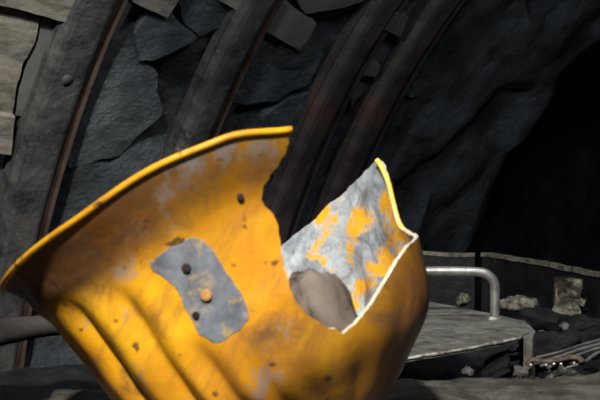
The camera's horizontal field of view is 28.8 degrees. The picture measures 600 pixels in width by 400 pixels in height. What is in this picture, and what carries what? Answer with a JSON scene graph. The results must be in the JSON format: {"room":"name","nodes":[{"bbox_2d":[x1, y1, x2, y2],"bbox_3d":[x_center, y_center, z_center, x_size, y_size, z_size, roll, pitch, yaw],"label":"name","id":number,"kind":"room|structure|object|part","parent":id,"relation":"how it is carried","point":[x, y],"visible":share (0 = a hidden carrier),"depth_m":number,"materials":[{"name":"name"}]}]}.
{"room":"underground passage","nodes":[
{"label":"underground passage","id":0,"kind":"room"},
{"bbox_2d":[0,0,599,367],"bbox_3d":[1.348,-0.313,2.789,5.562,2.246,4.159,-2,4,-39],"label":"wall","id":1,"kind":"structure","parent":0,"point":[500,154],"depth_m":3.26,"materials":[{"name":"grey stone"}]},
{"bbox_2d":[0,111,14,154],"bbox_3d":[-0.635,-0.142,2.348,0.145,0.106,0.071,-3,4,-44],"label":"plank","id":2,"kind":"object","parent":1,"relation":"attached to","point":[7,120],"visible":1,"depth_m":2.37,"materials":[{"name":"beige wood"}]},
{"bbox_2d":[0,5,39,113],"bbox_3d":[-0.604,-0.272,2.242,0.194,0.219,0.176,-3,4,-42],"label":"plank","id":3,"kind":"object","parent":1,"relation":"attached to","point":[18,28],"visible":0.93,"depth_m":2.25,"materials":[{"name":"beige wood"}]},
{"bbox_2d":[15,15,54,116],"bbox_3d":[-0.514,-0.264,2.336,0.081,0.197,0.169,-2,4,-35],"label":"plank","id":4,"kind":"object","parent":1,"relation":"attached to","point":[32,63],"visible":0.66,"depth_m":2.31,"materials":[{"name":"grey wood"}]},
{"bbox_2d":[0,0,74,21],"bbox_3d":[-0.502,-0.389,2.159,0.297,0.107,0.104,-3,4,-41],"label":"plank","id":5,"kind":"object","parent":1,"relation":"attached to","point":[59,10],"visible":0.73,"depth_m":2.19,"materials":[{"name":"beige wood"}]},
{"bbox_2d":[66,18,162,168],"bbox_3d":[-0.417,-0.228,2.497,0.226,0.328,0.266,0,3,0],"label":"rock slab","id":6,"kind":"object","parent":1,"relation":"attached to","point":[123,100],"visible":0.58,"depth_m":2.51,"materials":[{"name":"grey stone"}]},
{"bbox_2d":[113,0,132,34],"bbox_3d":[-0.365,-0.374,2.316,0.043,0.087,0.085,-2,4,-39],"label":"plank","id":7,"kind":"object","parent":1,"relation":"attached to","point":[129,3],"visible":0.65,"depth_m":2.32,"materials":[{"name":"grey wood"}]},
{"bbox_2d":[131,7,196,60],"bbox_3d":[-0.297,-0.347,2.444,0.106,0.114,0.157,2,3,28],"label":"rock slab","id":8,"kind":"object","parent":1,"relation":"attached to","point":[155,36],"visible":0.92,"depth_m":2.42,"materials":[{"name":"grey stone"}]},
{"bbox_2d":[175,0,229,35],"bbox_3d":[-0.203,-0.403,2.436,0.124,0.112,0.154,0,3,0],"label":"rock slab","id":9,"kind":"object","parent":1,"relation":"attached to","point":[203,17],"visible":0.88,"depth_m":2.44,"materials":[{"name":"grey stone"}]},
{"bbox_2d":[232,45,322,104],"bbox_3d":[-0.068,-0.296,2.711,0.242,0.151,0.132,-3,4,-43],"label":"rock slab","id":10,"kind":"object","parent":1,"relation":"attached to","point":[256,86],"visible":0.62,"depth_m":2.71,"materials":[{"name":"grey stone"}]},
{"bbox_2d":[253,66,319,174],"bbox_3d":[-0.047,-0.195,2.889,0.192,0.283,0.222,0,3,0],"label":"rock slab","id":11,"kind":"object","parent":1,"relation":"attached to","point":[285,112],"visible":0.43,"depth_m":2.80,"materials":[{"name":"grey stone"}]},
{"bbox_2d":[267,0,315,50],"bbox_3d":[-0.036,-0.395,2.563,0.075,0.123,0.180,2,4,39],"label":"plank","id":12,"kind":"object","parent":1,"relation":"attached to","point":[291,25],"visible":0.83,"depth_m":2.57,"materials":[{"name":"grey wood"}]},
{"bbox_2d":[348,34,394,107],"bbox_3d":[0.158,-0.326,2.859,0.073,0.195,0.172,-3,4,-41],"label":"rock slab","id":13,"kind":"object","parent":1,"relation":"attached to","point":[383,50],"visible":0.44,"depth_m":2.85,"materials":[{"name":"grey stone"}]},
{"bbox_2d":[406,78,428,97],"bbox_3d":[0.298,-0.300,3.043,0.057,0.070,0.146,2,4,40],"label":"rock slab","id":14,"kind":"object","parent":1,"relation":"attached to","point":[416,88],"visible":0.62,"depth_m":3.03,"materials":[{"name":"grey stone"}]},
{"bbox_3d":[1.300,0.709,2.289,9.000,0.045,9.500,0,3,0],"label":"floor","id":15,"kind":"structure","parent":0,"visible":0},
{"bbox_2d":[0,364,101,399],"bbox_3d":[-0.377,0.481,1.385,0.467,0.561,0.285,-1,3,-11],"label":"block","id":16,"kind":"object","parent":15,"relation":"on","point":[26,383],"visible":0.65,"depth_m":1.37,"materials":[{"name":"grey stone"}]},
{"bbox_2d":[0,0,127,371],"bbox_3d":[0.365,-0.070,1.323,0.117,1.695,3.554,-2,4,-39],"label":"arch","id":17,"kind":"object","parent":15,"relation":"on","point":[44,134],"visible":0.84,"depth_m":2.41,"materials":[{"name":"metal"}]},
{"bbox_2d":[132,0,178,17],"bbox_3d":[-0.304,-0.414,2.285,0.100,0.098,0.183,3,4,43],"label":"plank","id":18,"kind":"object","parent":17,"relation":"attached to","point":[164,8],"visible":1,"depth_m":2.33,"materials":[{"name":"grey wood"}]},
{"bbox_2d":[162,0,283,159],"bbox_3d":[0.657,-0.083,1.558,0.100,1.695,3.553,-2,4,-39],"label":"arch","id":19,"kind":"object","parent":15,"relation":"on","point":[232,47],"visible":0.44,"depth_m":2.56,"materials":[{"name":"metal"}]},
{"bbox_2d":[219,0,242,9],"bbox_3d":[-0.135,-0.423,2.413,0.069,0.073,0.159,2,4,36],"label":"plank","id":20,"kind":"object","parent":19,"relation":"attached to","point":[235,4],"visible":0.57,"depth_m":2.43,"materials":[{"name":"grey wood"}]},
{"bbox_2d":[48,372,599,399],"bbox_3d":[0.137,0.483,0.778,0.784,0.605,0.864,0,3,0],"label":"ground","id":21,"kind":"structure","parent":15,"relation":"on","point":[578,387],"depth_m":1.05,"materials":[{"name":"grey stone"}]},
{"bbox_2d":[0,315,59,345],"bbox_3d":[-0.266,0.139,1.222,0.223,0.036,0.052,-2,3,-29],"label":"timber beam","id":22,"kind":"structure","parent":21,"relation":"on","point":[16,329],"depth_m":1.20,"materials":[{"name":"brown wood"}]},
{"bbox_2d":[0,126,428,399],"bbox_3d":[-0.059,0.066,0.846,0.302,0.234,0.312,0,3,0],"label":"helmet","id":23,"kind":"object","parent":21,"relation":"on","point":[173,284],"visible":0.99,"depth_m":0.72,"materials":[{"name":"yellow plastic"}]},
{"bbox_2d":[289,268,357,331],"bbox_3d":[0.019,0.084,0.780,0.060,0.078,0.045,1,3,25],"label":"stone","id":24,"kind":"object","parent":23,"relation":"in","point":[323,297],"visible":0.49,"depth_m":0.76,"materials":[{"name":"beige stone"}]},
{"bbox_2d":[264,0,408,244],"bbox_3d":[0.926,-0.094,1.774,0.100,1.696,3.553,-2,4,-39],"label":"arch","id":25,"kind":"object","parent":15,"relation":"on","point":[363,33],"visible":0.53,"depth_m":2.82,"materials":[{"name":"metal"}]},
{"bbox_2d":[296,0,363,12],"bbox_3d":[0.075,-0.452,2.575,0.254,0.084,0.072,-2,4,-34],"label":"plank","id":26,"kind":"object","parent":25,"relation":"attached to","point":[308,6],"visible":1,"depth_m":2.56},
{"bbox_2d":[359,60,379,76],"bbox_3d":[0.159,-0.325,2.819,0.073,0.051,0.047,-3,4,-41],"label":"wedge","id":27,"kind":"object","parent":25,"relation":"attached to","point":[373,67],"visible":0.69,"depth_m":2.82,"materials":[{"name":"grey wood"}]},
{"bbox_2d":[384,10,407,36],"bbox_3d":[0.211,-0.421,2.720,0.059,0.076,0.118,2,4,39],"label":"wedge","id":28,"kind":"object","parent":25,"relation":"attached to","point":[396,25],"visible":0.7,"depth_m":2.72,"materials":[{"name":"grey wood"}]},
{"bbox_2d":[309,0,465,223],"bbox_3d":[1.062,-0.100,1.882,0.100,1.696,3.553,-2,4,-39],"label":"arch","id":29,"kind":"object","parent":15,"relation":"on","point":[428,20],"visible":0.51,"depth_m":2.91,"materials":[{"name":"metal"}]},
{"bbox_2d":[423,251,599,318],"bbox_3d":[0.242,0.435,1.748,0.727,0.641,1.006,0,3,0],"label":"wall","id":30,"kind":"structure","parent":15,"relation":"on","point":[528,277],"depth_m":2.04,"materials":[{"name":"grey metal"}]},
{"bbox_3d":[0.101,0.197,2.189,0.450,0.192,0.020,1,3,11],"label":"panel","id":31,"kind":"part","parent":30,"relation":"part of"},
{"bbox_2d":[406,266,535,377],"bbox_3d":[0.121,0.208,1.518,0.363,0.233,0.652,0,3,0],"label":"platform","id":32,"kind":"object","parent":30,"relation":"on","point":[446,330],"visible":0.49,"depth_m":1.49,"materials":[{"name":"metal"}]},
{"bbox_3d":[0.194,0.127,1.569,0.150,0.076,0.013,0,3,0],"label":"handle","id":33,"kind":"part","parent":32,"relation":"part of","materials":[{"name":"metal"}]},
{"bbox_3d":[0.120,0.166,1.516,0.362,0.006,0.652,0,3,0],"label":"plate","id":34,"kind":"part","parent":32,"relation":"part of","materials":[{"name":"grey metal"}]},
{"bbox_2d":[397,342,599,380],"bbox_3d":[0.293,0.251,1.615,0.425,0.156,0.758,0,3,0],"label":"coal fines","id":35,"kind":"object","parent":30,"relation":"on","point":[449,367],"depth_m":1.79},
{"bbox_2d":[455,293,470,306],"bbox_3d":[0.275,0.168,1.960,0.023,0.026,0.027,2,4,39],"label":"lump","id":36,"kind":"object","parent":35,"relation":"on","point":[463,299],"visible":1,"depth_m":1.96,"materials":[{"name":"beige stone"}]},
{"bbox_2d":[461,366,473,375],"bbox_3d":[0.195,0.198,1.352,0.014,0.010,0.011,2,4,38],"label":"lump","id":37,"kind":"object","parent":35,"relation":"on","point":[466,370],"visible":1,"depth_m":1.35,"materials":[{"name":"grey stone"}]},
{"bbox_2d":[479,351,510,377],"bbox_3d":[0.239,0.203,1.433,0.038,0.032,0.063,1,3,10],"label":"lump","id":38,"kind":"object","parent":35,"relation":"on","point":[498,365],"visible":0.92,"depth_m":1.41,"materials":[{"name":"black stone"}]},
{"bbox_2d":[506,344,518,353],"bbox_3d":[0.304,0.209,1.645,0.027,0.019,0.020,0,3,0],"label":"chip","id":39,"kind":"object","parent":35,"relation":"on","point":[513,348],"visible":0.48,"depth_m":1.64,"materials":[{"name":"black stone"}]},
{"bbox_2d":[509,355,516,360],"bbox_3d":[0.302,0.225,1.661,0.015,0.009,0.023,-2,4,-33],"label":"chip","id":40,"kind":"object","parent":35,"relation":"on","point":[512,357],"visible":0.52,"depth_m":1.65,"materials":[{"name":"black stone"}]},
{"bbox_2d":[510,365,515,377],"bbox_3d":[0.273,0.222,1.508,0.016,0.021,0.024,-1,3,-18],"label":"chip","id":41,"kind":"object","parent":35,"relation":"on","point":[512,366],"visible":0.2,"depth_m":1.50,"materials":[{"name":"black stone"}]},
{"bbox_2d":[500,295,540,311],"bbox_3d":[0.353,0.167,1.870,0.069,0.031,0.042,0,3,0],"label":"lump","id":42,"kind":"object","parent":35,"relation":"on","point":[511,303],"visible":0.77,"depth_m":1.86,"materials":[{"name":"beige stone"}]},
{"bbox_2d":[513,365,528,377],"bbox_3d":[0.229,0.179,1.211,0.017,0.014,0.013,0,3,0],"label":"lump","id":43,"kind":"object","parent":35,"relation":"on","point":[519,371],"visible":0.92,"depth_m":1.21,"materials":[{"name":"grey stone"}]},
{"bbox_2d":[515,307,569,331],"bbox_3d":[0.369,0.185,1.770,0.086,0.051,0.104,2,4,35],"label":"lump","id":44,"kind":"object","parent":35,"relation":"on","point":[538,318],"visible":0.59,"depth_m":1.73,"materials":[{"name":"black stone"}]},
{"bbox_2d":[515,328,580,359],"bbox_3d":[0.341,0.197,1.592,0.092,0.048,0.068,1,3,26],"label":"lump","id":45,"kind":"object","parent":35,"relation":"on","point":[546,342],"visible":0.56,"depth_m":1.56,"materials":[{"name":"black stone"}]},
{"bbox_2d":[544,369,553,378],"bbox_3d":[0.313,0.221,1.463,0.011,0.017,0.018,0,3,0],"label":"chip","id":46,"kind":"object","parent":35,"relation":"on","point":[549,374],"visible":0.58,"depth_m":1.46,"materials":[{"name":"grey stone"}]},
{"bbox_3d":[0.305,0.194,1.396,0.068,0.019,0.042,0,3,0],"label":"beaded strip","id":47,"kind":"part","parent":35,"relation":"part of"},
{"bbox_2d":[555,364,568,376],"bbox_3d":[0.325,0.213,1.446,0.012,0.021,0.021,-3,4,-44],"label":"chip","id":48,"kind":"object","parent":35,"relation":"on","point":[561,370],"visible":0.58,"depth_m":1.44,"materials":[{"name":"grey stone"}]},
{"bbox_2d":[558,321,568,330],"bbox_3d":[0.390,0.186,1.722,0.012,0.012,0.022,-1,3,-22],"label":"chip","id":49,"kind":"object","parent":35,"relation":"on","point":[564,325],"visible":1,"depth_m":1.72,"materials":[{"name":"grey stone"}]},
{"bbox_2d":[535,338,599,357],"bbox_3d":[0.356,0.186,1.488,0.116,0.044,0.010,2,3,27],"label":"cable","id":50,"kind":"object","parent":35,"relation":"on","point":[595,340],"visible":0.85,"depth_m":1.49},
{"bbox_2d":[535,342,599,364],"bbox_3d":[0.347,0.189,1.463,0.118,0.046,0.008,1,3,20],"label":"cable","id":51,"kind":"object","parent":35,"relation":"on","point":[583,348],"visible":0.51,"depth_m":1.46,"materials":[{"name":"grey metal"}]},
{"bbox_2d":[562,373,575,375],"bbox_3d":[0.329,0.219,1.412,0.026,0.018,0.014,2,4,38],"label":"chip","id":52,"kind":"object","parent":35,"relation":"on","point":[564,374],"visible":0.15,"depth_m":1.42,"materials":[{"name":"grey stone"}]},
{"bbox_2d":[539,346,599,367],"bbox_3d":[0.345,0.189,1.427,0.102,0.038,0.006,1,3,17],"label":"cable","id":53,"kind":"object","parent":35,"relation":"on","point":[582,353],"visible":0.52,"depth_m":1.42,"materials":[{"name":"grey metal"}]},
{"bbox_2d":[571,368,581,374],"bbox_3d":[0.337,0.215,1.419,0.020,0.024,0.018,-1,3,-25],"label":"chip","id":54,"kind":"object","parent":35,"relation":"on","point":[573,371],"visible":0.41,"depth_m":1.41,"materials":[{"name":"grey stone"}]},
{"bbox_2d":[565,314,599,331],"bbox_3d":[0.421,0.189,1.735,0.071,0.044,0.072,0,3,0],"label":"lump","id":55,"kind":"object","parent":35,"relation":"on","point":[581,322],"visible":0.56,"depth_m":1.71,"materials":[{"name":"black stone"}]},
{"bbox_2d":[565,350,599,369],"bbox_3d":[0.352,0.189,1.396,0.072,0.026,0.015,0,3,0],"label":"cable","id":56,"kind":"object","parent":35,"relation":"on","point":[596,353],"visible":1,"depth_m":1.39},
{"bbox_2d":[578,327,599,343],"bbox_3d":[0.401,0.192,1.615,0.104,0.049,0.058,-2,3,-30],"label":"lump","id":57,"kind":"object","parent":35,"relation":"on","point":[593,333],"visible":0.28,"depth_m":1.58,"materials":[{"name":"black stone"}]},
{"bbox_2d":[583,351,598,359],"bbox_3d":[0.382,0.206,1.535,0.023,0.015,0.017,2,3,28],"label":"chip","id":58,"kind":"object","parent":35,"relation":"on","point":[585,356],"visible":0.51,"depth_m":1.53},
{"bbox_3d":[0.476,0.217,1.803,0.026,0.192,0.741,-1,3,-21],"label":"panel","id":59,"kind":"part","parent":30,"relation":"part of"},
{"bbox_3d":[0.412,0.217,1.814,0.063,0.194,0.042,0,3,0],"label":"mud caked bracket","id":60,"kind":"part","parent":30,"relation":"part of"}
]}

